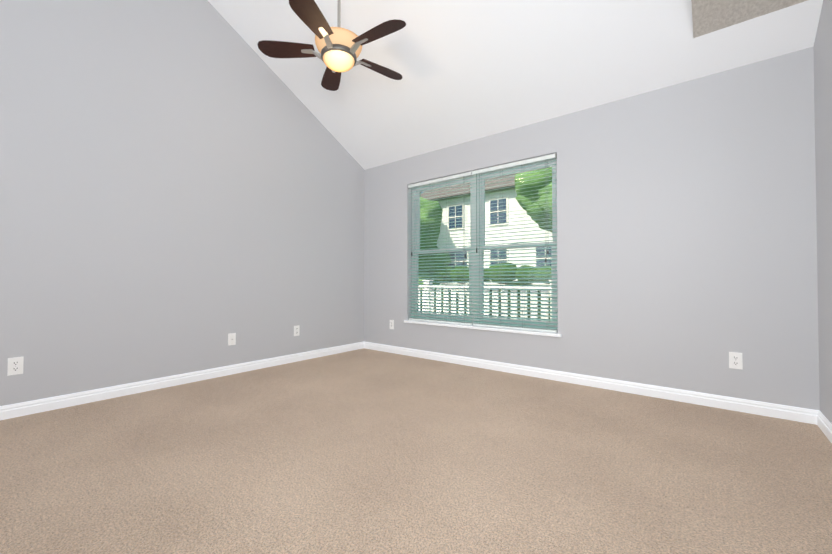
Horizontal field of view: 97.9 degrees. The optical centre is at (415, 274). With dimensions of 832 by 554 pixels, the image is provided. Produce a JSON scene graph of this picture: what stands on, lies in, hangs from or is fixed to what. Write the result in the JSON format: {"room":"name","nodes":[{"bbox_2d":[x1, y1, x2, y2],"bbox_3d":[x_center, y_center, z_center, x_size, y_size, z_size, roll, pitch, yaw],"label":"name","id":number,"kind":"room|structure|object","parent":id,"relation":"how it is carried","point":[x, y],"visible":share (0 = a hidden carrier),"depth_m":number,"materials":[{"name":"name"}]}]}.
{"room":"empty bedroom","nodes":[
{"label":"empty bedroom","id":0,"kind":"room"},
{"bbox_2d":[0,0,363,405],"bbox_3d":[-2.402,-1.182,2.988,0.160,4.398,5.546,-1,-1,39],"label":"wall","id":1,"kind":"structure","parent":0,"point":[181,186],"depth_m":3.09,"materials":[{"name":"grey paint"}]},
{"bbox_2d":[7,356,23,375],"bbox_3d":[-2.704,0.616,2.448,0.008,0.117,0.072,-1,-1,39],"label":"electrical outlet","id":2,"kind":"object","parent":1,"relation":"attached to","point":[15,365],"visible":1,"depth_m":2.45,"materials":[{"name":"white plastic"}]},
{"bbox_2d":[0,341,363,419],"bbox_3d":[-2.334,0.921,2.901,0.015,0.090,5.226,-1,-1,39],"label":"baseboard","id":3,"kind":"structure","parent":1,"relation":"attached to","point":[62,401],"depth_m":3.04,"materials":[{"name":"white wood"}]},
{"bbox_2d":[228,333,235,345],"bbox_3d":[-1.805,0.633,3.563,0.020,0.117,0.072,-1,-1,39],"label":"electrical outlet","id":4,"kind":"object","parent":1,"relation":"attached to","point":[231,338],"visible":1,"depth_m":3.56,"materials":[{"name":"white plastic"}]},
{"bbox_2d":[294,325,299,335],"bbox_3d":[-1.358,0.637,4.131,0.008,0.117,0.072,-1,-1,39],"label":"electrical outlet","id":5,"kind":"object","parent":1,"relation":"attached to","point":[297,330],"visible":1,"depth_m":4.13,"materials":[{"name":"white plastic"}]},
{"bbox_2d":[0,348,831,553],"bbox_3d":[-0.695,0.970,1.589,4.531,0.050,5.546,-1,-1,39],"label":"floor","id":6,"kind":"structure","parent":0,"point":[364,451],"depth_m":1.76,"materials":[{"name":"carpet"}]},
{"bbox_2d":[208,0,822,169],"bbox_3d":[-0.695,-2.448,1.643,4.211,1.908,5.226,-1,-1,39],"label":"ceiling","id":7,"kind":"structure","parent":0,"point":[469,70],"depth_m":3.09,"materials":[{"name":"white paint"}]},
{"bbox_2d":[257,0,405,90],"bbox_3d":[-0.562,-2.009,2.819,1.149,0.810,1.157,-1,-1,39],"label":"ceiling fan","id":8,"kind":"object","parent":7,"relation":"hanging from","point":[339,48],"visible":1,"depth_m":2.73,"materials":[{"name":"brown wood"}]},
{"bbox_2d":[364,46,819,409],"bbox_3d":[0.986,-0.217,3.712,4.211,2.490,0.160,-1,-1,39],"label":"wall","id":9,"kind":"structure","parent":0,"point":[686,237],"depth_m":2.82,"materials":[{"name":"grey paint"}]},
{"bbox_2d":[390,320,393,328],"bbox_3d":[-0.311,0.634,4.629,0.072,0.117,0.008,-1,-1,39],"label":"electrical outlet","id":10,"kind":"object","parent":9,"relation":"attached to","point":[391,324],"visible":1,"depth_m":4.62,"materials":[{"name":"white plastic"}]},
{"bbox_2d":[404,320,561,336],"bbox_3d":[0.616,0.565,3.927,1.880,0.027,0.113,-1,-1,39],"label":"window sill","id":11,"kind":"structure","parent":9,"relation":"attached to","point":[541,333],"depth_m":3.78,"materials":[{"name":"white wood"}]},
{"bbox_2d":[412,159,557,329],"bbox_3d":[0.674,-0.290,4.013,1.810,1.685,0.080,-1,-1,39],"label":"window","id":12,"kind":"structure","parent":9,"relation":"in","point":[472,211],"depth_m":3.97,"materials":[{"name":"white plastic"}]},
{"bbox_2d":[408,171,473,324],"bbox_3d":[0.269,-0.288,4.224,0.889,1.675,0.077,-1,-1,39],"label":"window blinds","id":13,"kind":"object","parent":12,"relation":"attached to","point":[440,181],"visible":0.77,"depth_m":4.18,"materials":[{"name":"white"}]},
{"bbox_2d":[472,153,557,332],"bbox_3d":[0.969,-0.296,3.664,0.889,1.675,0.077,-1,-1,39],"label":"window blinds","id":14,"kind":"object","parent":12,"relation":"attached to","point":[494,169],"visible":0.94,"depth_m":3.63,"materials":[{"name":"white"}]},
{"bbox_2d":[364,341,811,423],"bbox_3d":[0.927,0.932,3.630,4.140,0.090,0.015,-1,-1,39],"label":"baseboard","id":15,"kind":"structure","parent":9,"relation":"attached to","point":[810,416],"depth_m":2.98,"materials":[{"name":"white wood"}]},
{"bbox_2d":[729,352,742,369],"bbox_3d":[2.265,0.607,2.569,0.072,0.117,0.008,-1,-1,39],"label":"electrical outlet","id":16,"kind":"object","parent":9,"relation":"attached to","point":[735,360],"visible":1,"depth_m":2.57,"materials":[{"name":"white plastic"}]},
{"bbox_2d":[691,0,806,37],"bbox_3d":[0.619,-2.545,0.409,0.616,1.749,4.939,-1,-1,39],"label":"ceiling","id":17,"kind":"structure","parent":0,"point":[708,16],"depth_m":2.26,"materials":[{"name":"carpet"},{"name":"paint"}]},
{"bbox_2d":[814,0,831,423],"bbox_3d":[1.012,-1.225,0.259,0.160,4.398,5.546,-1,-1,39],"label":"wall","id":18,"kind":"structure","parent":0,"point":[823,90],"depth_m":2.18,"materials":[{"name":"grey paint"}]},
{"bbox_2d":[812,409,831,442],"bbox_3d":[0.943,0.880,0.281,0.015,0.090,5.226,-1,-1,39],"label":"baseboard","id":19,"kind":"structure","parent":18,"relation":"attached to","point":[818,418],"depth_m":2.21,"materials":[{"name":"white wood"}]},
{"label":"outside","id":20,"kind":"structure","parent":0,"visible":0},
{"bbox_3d":[1.418,1.996,17.793,100.000,0.200,90.000,-1,-1,39],"label":"ground","id":21,"kind":"structure","parent":20,"visible":0},
{"bbox_2d":[419,197,450,310],"bbox_3d":[-0.175,-0.385,11.977,2.156,4.370,2.716,-1,-1,39],"label":"tree","id":22,"kind":"object","parent":21,"relation":"on","point":[427,218],"depth_m":11.50,"materials":[{"name":"green plant"}]},
{"bbox_2d":[421,174,551,283],"bbox_3d":[6.687,-2.752,24.538,11.700,9.495,9.000,-1,-1,39],"label":"house","id":23,"kind":"structure","parent":21,"relation":"on","point":[458,210],"depth_m":21.12,"materials":[{"name":"white"}]},
{"bbox_2d":[434,280,549,320],"bbox_3d":[1.857,0.938,7.507,3.404,1.660,2.013,-1,-1,39],"label":"bush","id":24,"kind":"object","parent":21,"relation":"on","point":[499,301],"depth_m":7.22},
{"bbox_2d":[440,283,549,295],"bbox_3d":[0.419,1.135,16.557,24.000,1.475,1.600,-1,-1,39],"label":"curb","id":25,"kind":"object","parent":21,"relation":"on","point":[503,284],"depth_m":13.46,"materials":[{"name":"grey"}]},
{"bbox_2d":[438,263,550,283],"bbox_3d":[1.534,-0.047,15.815,11.988,0.845,1.155,-1,-1,39],"label":"hedge","id":26,"kind":"object","parent":25,"relation":"on","point":[518,269],"depth_m":13.87,"materials":[{"name":"green plant"}]},
{"bbox_2d":[515,167,551,231],"bbox_3d":[6.623,-2.564,15.540,4.610,8.837,5.028,-1,-1,39],"label":"tree","id":27,"kind":"object","parent":21,"relation":"on","point":[532,197],"depth_m":14.45,"materials":[{"name":"green plant"}]},
{"bbox_3d":[0.545,1.393,5.499,12.000,0.615,2.109,-1,-1,39],"label":"porch floor","id":28,"kind":"structure","parent":21,"relation":"on","visible":0},
{"bbox_2d":[419,280,557,332],"bbox_3d":[1.128,0.590,6.241,12.050,1.006,0.150,-1,-1,39],"label":"porch railing","id":29,"kind":"object","parent":28,"relation":"on","point":[517,287],"depth_m":6.07,"materials":[{"name":"white"}]}
]}

